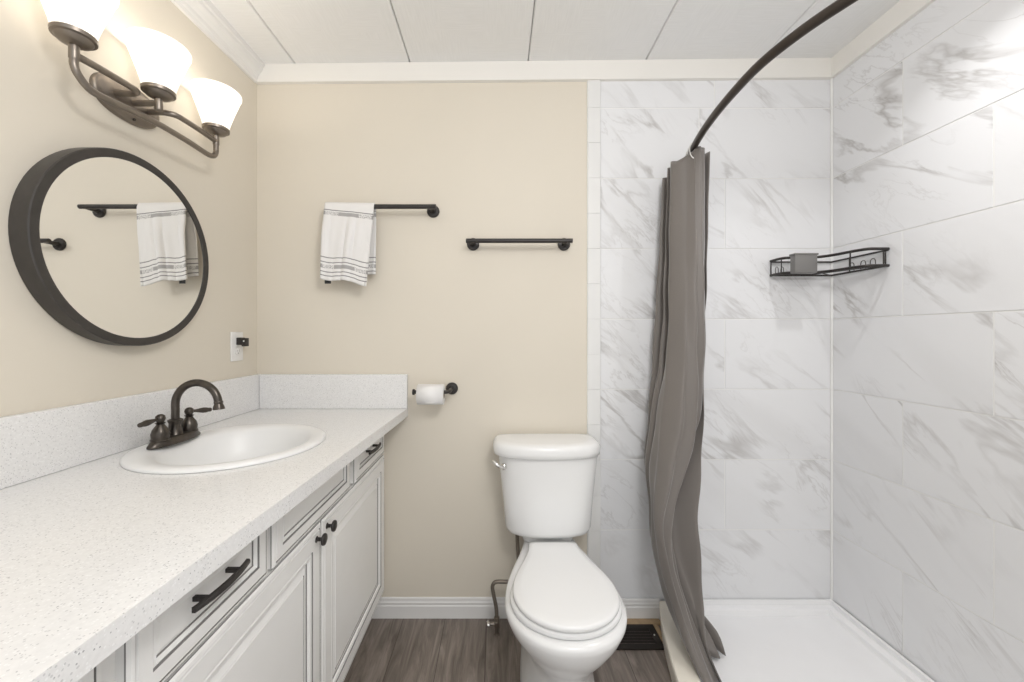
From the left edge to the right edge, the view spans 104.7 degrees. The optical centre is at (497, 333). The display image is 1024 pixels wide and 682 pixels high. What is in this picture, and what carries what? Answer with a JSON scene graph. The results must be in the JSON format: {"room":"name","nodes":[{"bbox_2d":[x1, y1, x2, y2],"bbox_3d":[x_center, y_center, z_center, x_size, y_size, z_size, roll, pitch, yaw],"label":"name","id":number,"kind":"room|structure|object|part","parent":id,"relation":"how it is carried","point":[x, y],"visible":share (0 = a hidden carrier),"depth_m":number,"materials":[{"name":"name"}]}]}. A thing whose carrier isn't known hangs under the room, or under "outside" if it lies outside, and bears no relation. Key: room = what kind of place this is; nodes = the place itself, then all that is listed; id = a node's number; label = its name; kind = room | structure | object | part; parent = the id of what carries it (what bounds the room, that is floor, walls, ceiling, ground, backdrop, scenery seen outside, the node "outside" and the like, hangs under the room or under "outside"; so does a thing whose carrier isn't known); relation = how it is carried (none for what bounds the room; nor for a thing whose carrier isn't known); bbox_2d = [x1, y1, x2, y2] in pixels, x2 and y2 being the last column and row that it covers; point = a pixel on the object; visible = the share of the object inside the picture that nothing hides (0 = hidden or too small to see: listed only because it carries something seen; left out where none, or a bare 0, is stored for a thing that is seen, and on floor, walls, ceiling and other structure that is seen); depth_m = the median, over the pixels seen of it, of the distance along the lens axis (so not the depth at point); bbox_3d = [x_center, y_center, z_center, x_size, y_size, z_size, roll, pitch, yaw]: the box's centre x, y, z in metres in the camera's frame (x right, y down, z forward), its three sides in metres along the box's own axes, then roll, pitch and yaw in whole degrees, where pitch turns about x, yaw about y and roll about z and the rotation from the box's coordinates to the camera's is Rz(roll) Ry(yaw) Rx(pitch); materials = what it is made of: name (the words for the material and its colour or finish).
{"room":"bathroom","nodes":[
{"label":"bathroom","id":0,"kind":"room"},
{"bbox_2d":[0,0,256,416],"bbox_3d":[-1.098,-0.020,0.409,0.100,2.500,2.817,0,0,0],"label":"wall","id":1,"kind":"structure","parent":0,"point":[45,111],"depth_m":1.10,"materials":[{"name":"beige paint"}]},
{"bbox_2d":[8,147,208,345],"bbox_3d":[-1.025,-0.231,1.107,0.044,0.528,0.528,0,0,0],"label":"round mirror","id":2,"kind":"object","parent":1,"relation":"attached to","point":[102,240],"visible":1,"depth_m":1.02,"materials":[{"name":"black mirror"}]},
{"bbox_2d":[0,374,259,489],"bbox_3d":[-1.037,0.248,0.868,0.020,0.148,1.696,0,0,0],"label":"backsplash","id":3,"kind":"structure","parent":1,"relation":"attached to","point":[34,444],"depth_m":1.00,"materials":[{"name":"white stone"}]},
{"bbox_2d":[40,0,241,158],"bbox_3d":[-0.964,-0.691,1.114,0.167,0.258,0.596,0,0,0],"label":"vanity light","id":4,"kind":"object","parent":1,"relation":"attached to","point":[160,61],"visible":1,"depth_m":1.07,"materials":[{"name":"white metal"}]},
{"bbox_2d":[48,21,98,61],"bbox_3d":[-0.955,-0.698,0.890,0.079,0.161,0.079,0,0,0],"label":"socket","id":5,"kind":"object","parent":4,"relation":"attached to","point":[77,35],"depth_m":0.88,"materials":[{"name":"brown metal"}]},
{"bbox_3d":[-0.955,-0.736,0.890,0.148,0.124,0.148,0,0,0],"label":"lamp shade","id":6,"kind":"part","parent":4,"relation":"part of","materials":[{"name":"white glass"}]},
{"bbox_3d":[-0.988,-0.638,0.980,0.084,0.034,0.181,0,0,0],"label":"arm","id":7,"kind":"part","parent":4,"relation":"part of","materials":[{"name":"brown metal"}]},
{"bbox_3d":[-0.992,-0.649,1.112,0.075,0.017,0.016,0,0,0],"label":"arm","id":8,"kind":"part","parent":4,"relation":"part of","materials":[{"name":"brown metal"}]},
{"bbox_3d":[-0.950,-0.605,1.114,0.028,0.086,0.465,0,0,0],"label":"scroll arm","id":9,"kind":"part","parent":4,"relation":"part of","materials":[{"name":"brown metal"}]},
{"bbox_3d":[-0.955,-0.747,1.112,0.148,0.124,0.148,0,0,0],"label":"lamp shade","id":10,"kind":"part","parent":4,"relation":"part of","materials":[{"name":"white glass"}]},
{"bbox_2d":[140,82,176,111],"bbox_3d":[-0.955,-0.709,1.112,0.079,0.161,0.079,0,0,0],"label":"socket","id":11,"kind":"object","parent":4,"relation":"attached to","point":[161,92],"depth_m":1.10,"materials":[{"name":"brown metal"}]},
{"bbox_3d":[-0.988,-0.652,1.246,0.084,0.018,0.184,0,0,0],"label":"arm","id":12,"kind":"part","parent":4,"relation":"part of","materials":[{"name":"brown metal"}]},
{"bbox_3d":[-0.955,-0.758,1.338,0.148,0.124,0.148,0,0,0],"label":"lamp shade","id":13,"kind":"part","parent":4,"relation":"part of","materials":[{"name":"white glass"}]},
{"bbox_2d":[202,122,229,144],"bbox_3d":[-0.955,-0.721,1.338,0.079,0.161,0.079,0,0,0],"label":"socket","id":14,"kind":"object","parent":4,"relation":"attached to","point":[214,130],"depth_m":1.32,"materials":[{"name":"brown metal"}]},
{"bbox_2d":[170,0,264,82],"bbox_3d":[-1.026,-1.089,0.350,0.045,0.205,2.700,0,0,0],"label":"trim","id":15,"kind":"structure","parent":1,"relation":"attached to","point":[203,13],"depth_m":1.46,"materials":[{"name":"white paint"}]},
{"bbox_2d":[230,332,242,361],"bbox_3d":[-1.043,0.050,1.580,0.008,0.116,0.072,0,0,0],"label":"wall outlet","id":16,"kind":"object","parent":1,"relation":"attached to","point":[236,351],"visible":0.9,"depth_m":1.57,"materials":[{"name":"plastic"}]},
{"bbox_2d":[235,348,240,354],"bbox_3d":[-1.041,0.070,1.580,0.004,0.029,0.033,0,0,0],"label":"receptacle","id":17,"kind":"object","parent":16,"relation":"attached to","point":[237,350],"depth_m":1.58,"materials":[{"name":"plastic"}]},
{"bbox_2d":[236,337,248,345],"bbox_3d":[-1.021,0.032,1.580,0.036,0.035,0.028,0,0,0],"label":"plug adapter","id":18,"kind":"object","parent":16,"relation":"attached to","point":[242,341],"visible":1,"depth_m":1.57,"materials":[{"name":"black plastic"}]},
{"bbox_2d":[137,379,224,449],"bbox_3d":[-0.914,0.221,1.151,0.191,0.179,0.165,0,0,-37],"label":"faucet","id":19,"kind":"object","parent":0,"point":[179,430],"visible":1,"depth_m":1.14,"materials":[{"name":"brown metal"}]},
{"bbox_3d":[-0.939,0.238,1.060,0.017,0.017,0.054,0,0,0],"label":"lever","id":20,"kind":"part","parent":19,"relation":"part of","materials":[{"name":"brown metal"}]},
{"bbox_3d":[-0.936,0.258,1.095,0.046,0.072,0.046,0,0,0],"label":"handle","id":21,"kind":"part","parent":19,"relation":"part of","materials":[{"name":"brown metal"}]},
{"bbox_3d":[-0.936,0.299,1.146,0.060,0.021,0.176,0,0,0],"label":"plate","id":22,"kind":"part","parent":19,"relation":"part of","materials":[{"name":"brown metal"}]},
{"bbox_3d":[-0.936,0.269,1.146,0.044,0.047,0.044,0,0,0],"label":"spout","id":23,"kind":"part","parent":19,"relation":"part of","materials":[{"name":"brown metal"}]},
{"bbox_3d":[-0.936,0.258,1.197,0.046,0.072,0.046,0,0,0],"label":"handle","id":24,"kind":"part","parent":19,"relation":"part of","materials":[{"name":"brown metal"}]},
{"bbox_3d":[-0.874,0.191,1.146,0.146,0.119,0.021,0,0,0],"label":"spout","id":25,"kind":"part","parent":19,"relation":"part of","materials":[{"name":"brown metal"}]},
{"bbox_3d":[-0.921,0.237,1.228,0.017,0.017,0.054,0,0,28],"label":"lever","id":26,"kind":"part","parent":19,"relation":"part of","materials":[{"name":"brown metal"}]},
{"bbox_2d":[344,619,671,681],"bbox_3d":[0.202,1.270,0.409,2.700,0.080,2.817,0,0,0],"label":"floor","id":27,"kind":"structure","parent":0,"point":[390,650],"depth_m":1.50,"materials":[{"name":"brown wood"}]},
{"bbox_2d":[77,436,383,681],"bbox_3d":[-0.750,0.793,0.909,0.592,0.871,1.618,0,0,0],"label":"vanity cabinet","id":28,"kind":"object","parent":27,"relation":"on","point":[298,602],"visible":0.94,"depth_m":0.92,"materials":[{"name":"wood"}]},
{"bbox_3d":[-0.493,0.730,0.303,0.020,0.731,0.366,0,0,0],"label":"door","id":29,"kind":"part","parent":28,"relation":"part of","materials":[{"name":"wood"}]},
{"bbox_3d":[-0.493,0.436,0.676,0.020,0.144,0.315,0,0,0],"label":"drawer","id":30,"kind":"part","parent":28,"relation":"part of","materials":[{"name":"wood"}]},
{"bbox_2d":[0,374,407,681],"bbox_3d":[-0.719,0.265,0.868,0.656,0.182,1.696,0,0,0],"label":"countertop","id":31,"kind":"structure","parent":28,"relation":"on","point":[93,549],"depth_m":0.76,"materials":[{"name":"white stone"}]},
{"bbox_2d":[120,424,325,473],"bbox_3d":[-0.762,0.388,1.143,0.485,0.154,0.477,0,0,0],"label":"sink","id":32,"kind":"object","parent":31,"relation":"in","point":[217,449],"visible":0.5,"depth_m":1.22,"materials":[{"name":"ceramic"}]},
{"bbox_3d":[-0.471,0.424,0.672,0.034,0.011,0.132,0,0,0],"label":"handle","id":33,"kind":"part","parent":28,"relation":"part of","materials":[{"name":"black metal"}]},
{"bbox_3d":[-0.513,0.734,1.109,0.020,0.752,1.218,0,0,0],"label":"frame","id":34,"kind":"part","parent":28,"relation":"part of","materials":[{"name":"white wood"}]},
{"bbox_3d":[-0.493,0.805,0.801,0.020,0.579,0.564,0,0,0],"label":"door","id":35,"kind":"part","parent":28,"relation":"part of","materials":[{"name":"wood"}]},
{"bbox_3d":[-0.493,0.436,1.075,0.020,0.144,0.445,0,0,0],"label":"false drawer","id":36,"kind":"part","parent":28,"relation":"part of","materials":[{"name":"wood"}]},
{"bbox_3d":[-0.471,0.547,1.052,0.027,0.031,0.031,0,0,0],"label":"knob","id":37,"kind":"part","parent":28,"relation":"part of","materials":[{"name":"black metal"}]},
{"bbox_3d":[-0.471,0.542,1.116,0.027,0.031,0.031,0,0,0],"label":"knob","id":38,"kind":"part","parent":28,"relation":"part of","materials":[{"name":"black metal"}]},
{"bbox_3d":[-0.493,0.805,1.389,0.020,0.579,0.594,0,0,0],"label":"door","id":39,"kind":"part","parent":28,"relation":"part of","materials":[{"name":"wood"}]},
{"bbox_3d":[-0.493,0.436,1.514,0.020,0.144,0.343,0,0,0],"label":"drawer","id":40,"kind":"part","parent":28,"relation":"part of","materials":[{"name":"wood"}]},
{"bbox_3d":[-0.471,0.434,1.500,0.034,0.011,0.132,0,0,0],"label":"handle","id":41,"kind":"part","parent":28,"relation":"part of","materials":[{"name":"black metal"}]},
{"bbox_2d":[486,579,508,635],"bbox_3d":[-0.002,1.112,1.621,0.089,0.228,0.030,0,0,0],"label":"supply valve","id":42,"kind":"object","parent":27,"relation":"on","point":[495,623],"depth_m":1.62,"materials":[{"name":"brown metal"}]},
{"bbox_2d":[492,434,626,681],"bbox_3d":[0.193,0.827,1.374,0.433,0.804,0.658,0,0,0],"label":"toilet","id":43,"kind":"object","parent":27,"relation":"on","point":[567,617],"visible":1,"depth_m":1.36,"materials":[{"name":"white ceramic"}]},
{"bbox_3d":[-0.001,0.498,1.504,0.046,0.034,0.021,0,0,8],"label":"lever arm","id":44,"kind":"part","parent":43,"relation":"part of","materials":[{"name":"silver metal"}]},
{"bbox_3d":[0.195,0.451,1.595,0.429,0.052,0.215,0,0,0],"label":"tank lid","id":45,"kind":"part","parent":43,"relation":"part of","materials":[{"name":"white ceramic"}]},
{"bbox_3d":[0.201,0.655,1.600,0.401,0.354,0.194,0,0,0],"label":"tank","id":46,"kind":"part","parent":43,"relation":"part of","materials":[{"name":"white ceramic"}]},
{"bbox_3d":[0.208,0.822,1.279,0.340,0.020,0.422,0,0,0],"label":"seat","id":47,"kind":"part","parent":43,"relation":"part of","materials":[{"name":"white plastic"}]},
{"bbox_3d":[0.208,1.031,1.363,0.372,0.396,0.635,0,0,0],"label":"bowl","id":48,"kind":"part","parent":43,"relation":"part of","materials":[{"name":"white ceramic"}]},
{"bbox_3d":[0.208,0.799,1.288,0.324,0.022,0.445,0,0,0],"label":"seat lid","id":49,"kind":"part","parent":43,"relation":"part of","materials":[{"name":"white plastic"}]},
{"bbox_2d":[616,624,663,649],"bbox_3d":[0.498,1.223,1.601,0.307,0.012,0.130,0,0,0],"label":"floor vent","id":50,"kind":"object","parent":27,"relation":"in","point":[652,636],"visible":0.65,"depth_m":1.59,"materials":[{"name":"black metal"}]},
{"bbox_2d":[659,599,934,681],"bbox_3d":[1.006,1.190,0.951,0.879,0.080,1.522,0,0,0],"label":"shower pan","id":51,"kind":"object","parent":27,"relation":"on","point":[763,640],"visible":0.75,"depth_m":1.49,"materials":[{"name":"white plastic"}]},
{"bbox_2d":[257,80,829,601],"bbox_3d":[0.252,-0.020,1.767,2.600,2.500,0.102,0,0,0],"label":"wall","id":52,"kind":"structure","parent":0,"point":[504,323],"depth_m":1.72,"materials":[{"name":"beige paint"}]},
{"bbox_2d":[259,374,407,408],"bbox_3d":[-0.708,0.248,1.706,0.634,0.148,0.020,0,0,0],"label":"backsplash","id":53,"kind":"structure","parent":52,"relation":"attached to","point":[276,391],"depth_m":1.70,"materials":[{"name":"white stone"}]},
{"bbox_2d":[374,204,439,217],"bbox_3d":[-0.490,-0.532,1.680,0.473,0.054,0.074,0,0,0],"label":"towel bar","id":54,"kind":"object","parent":52,"relation":"attached to","point":[433,211],"visible":0.62,"depth_m":1.65,"materials":[{"name":"black metal"}]},
{"bbox_2d":[320,202,375,285],"bbox_3d":[-0.627,-0.373,1.651,0.225,0.354,0.072,0,0,0],"label":"hand towel","id":55,"kind":"object","parent":54,"relation":"hanging from","point":[348,231],"visible":1,"depth_m":1.63,"materials":[{"name":"fabric"}]},
{"bbox_2d":[412,382,457,394],"bbox_3d":[-0.264,0.236,1.669,0.180,0.052,0.097,0,0,0],"label":"toilet paper holder","id":56,"kind":"object","parent":52,"relation":"attached to","point":[451,388],"visible":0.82,"depth_m":1.71,"materials":[{"name":"black metal"}]},
{"bbox_2d":[416,384,444,404],"bbox_3d":[-0.277,0.249,1.632,0.109,0.084,0.085,0,0,0],"label":"toilet paper roll","id":57,"kind":"object","parent":56,"relation":"hanging from","point":[426,394],"visible":0.98,"depth_m":1.60,"materials":[{"name":"paper"}]},
{"bbox_3d":[-0.269,0.238,1.667,0.153,0.019,0.084,0,0,0],"label":"arm","id":58,"kind":"part","parent":56,"relation":"part of","materials":[{"name":"black metal"}]},
{"bbox_2d":[372,597,659,619],"bbox_3d":[0.063,1.187,1.709,1.268,0.087,0.016,0,0,0],"label":"baseboard","id":59,"kind":"structure","parent":52,"relation":"attached to","point":[387,607],"depth_m":1.71,"materials":[{"name":"white paint"}]},
{"bbox_2d":[515,535,519,559],"bbox_3d":[0.079,0.868,1.621,0.016,0.098,0.030,0,0,0],"label":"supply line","id":60,"kind":"object","parent":52,"relation":"on","point":[516,536],"depth_m":1.62,"materials":[{"name":"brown metal"}]},
{"bbox_2d":[466,238,572,250],"bbox_3d":[0.089,-0.389,1.680,0.448,0.054,0.074,0,0,0],"label":"towel bar","id":61,"kind":"object","parent":52,"relation":"attached to","point":[472,243],"visible":1,"depth_m":1.65,"materials":[{"name":"black metal"}]},
{"bbox_2d":[256,58,833,84],"bbox_3d":[0.202,-1.137,1.708,2.500,0.106,0.018,0,0,0],"label":"trim","id":62,"kind":"structure","parent":52,"relation":"attached to","point":[778,68],"depth_m":1.70,"materials":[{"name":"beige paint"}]},
{"bbox_2d":[587,80,599,567],"bbox_3d":[0.414,0.003,1.713,0.056,2.305,0.009,0,0,0],"label":"trim","id":63,"kind":"structure","parent":52,"relation":"attached to","point":[593,86],"depth_m":1.71,"materials":[{"name":"white tile"}]},
{"bbox_2d":[627,619,662,642],"bbox_3d":[0.511,1.227,1.617,0.362,0.005,0.165,0,0,0],"label":"trim","id":64,"kind":"structure","parent":52,"relation":"attached to","point":[655,622],"depth_m":1.68,"materials":[{"name":"brown wood"}]},
{"bbox_2d":[688,0,857,153],"bbox_3d":[0.816,-0.719,0.937,0.230,0.068,1.547,0,0,-6],"label":"curtain rod","id":65,"kind":"object","parent":52,"relation":"attached to","point":[837,6],"visible":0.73,"depth_m":1.01,"materials":[{"name":"brown metal"}]},
{"bbox_2d":[644,143,725,681],"bbox_3d":[0.706,0.217,1.482,0.256,1.910,0.432,0,0,0],"label":"shower curtain","id":66,"kind":"object","parent":65,"relation":"hanging from","point":[674,435],"visible":1,"depth_m":1.49,"materials":[{"name":"grey fabric"}]},
{"bbox_2d":[770,247,889,276],"bbox_3d":[1.310,-0.284,1.583,0.272,0.073,0.257,0,0,0],"label":"shower caddy","id":67,"kind":"object","parent":52,"relation":"attached to","point":[870,266],"visible":0.91,"depth_m":1.57,"materials":[{"name":"black metal"}]},
{"bbox_2d":[789,253,818,273],"bbox_3d":[1.236,-0.285,1.596,0.096,0.080,0.033,0,0,0],"label":"soap box","id":68,"kind":"object","parent":67,"relation":"attached to","point":[800,263],"visible":1,"depth_m":1.58,"materials":[{"name":"grey plastic"}]},
{"bbox_3d":[1.310,-0.314,1.583,0.272,0.013,0.257,0,0,0],"label":"rail","id":69,"kind":"part","parent":67,"relation":"part of","materials":[{"name":"black metal"}]},
{"bbox_3d":[1.309,-0.253,1.582,0.272,0.011,0.256,0,0,0],"label":"rail","id":70,"kind":"part","parent":67,"relation":"part of","materials":[{"name":"black metal"}]},
{"bbox_2d":[210,0,899,63],"bbox_3d":[0.202,-1.240,0.409,2.700,0.159,2.817,0,0,0],"label":"ceiling","id":71,"kind":"structure","parent":0,"point":[277,31],"depth_m":1.52,"materials":[{"name":"white paint"}]},
{"bbox_2d":[833,0,1023,681],"bbox_3d":[1.501,-0.020,0.409,0.102,2.500,2.817,0,0,0],"label":"wall","id":72,"kind":"structure","parent":0,"point":[928,123],"depth_m":1.31,"materials":[{"name":"tile"}]},
{"bbox_2d":[830,78,832,599],"bbox_3d":[1.446,0.025,1.712,0.010,2.270,0.010,0,0,0],"label":"trim","id":73,"kind":"structure","parent":72,"relation":"attached to","point":[831,79],"depth_m":1.71,"materials":[{"name":"white tile"}]},
{"bbox_2d":[831,0,935,76],"bbox_3d":[1.443,-1.157,0.940,0.018,0.105,1.520,0,0,0],"label":"trim","id":74,"kind":"structure","parent":72,"relation":"attached to","point":[902,12],"depth_m":1.50,"materials":[{"name":"beige paint"}]}
]}

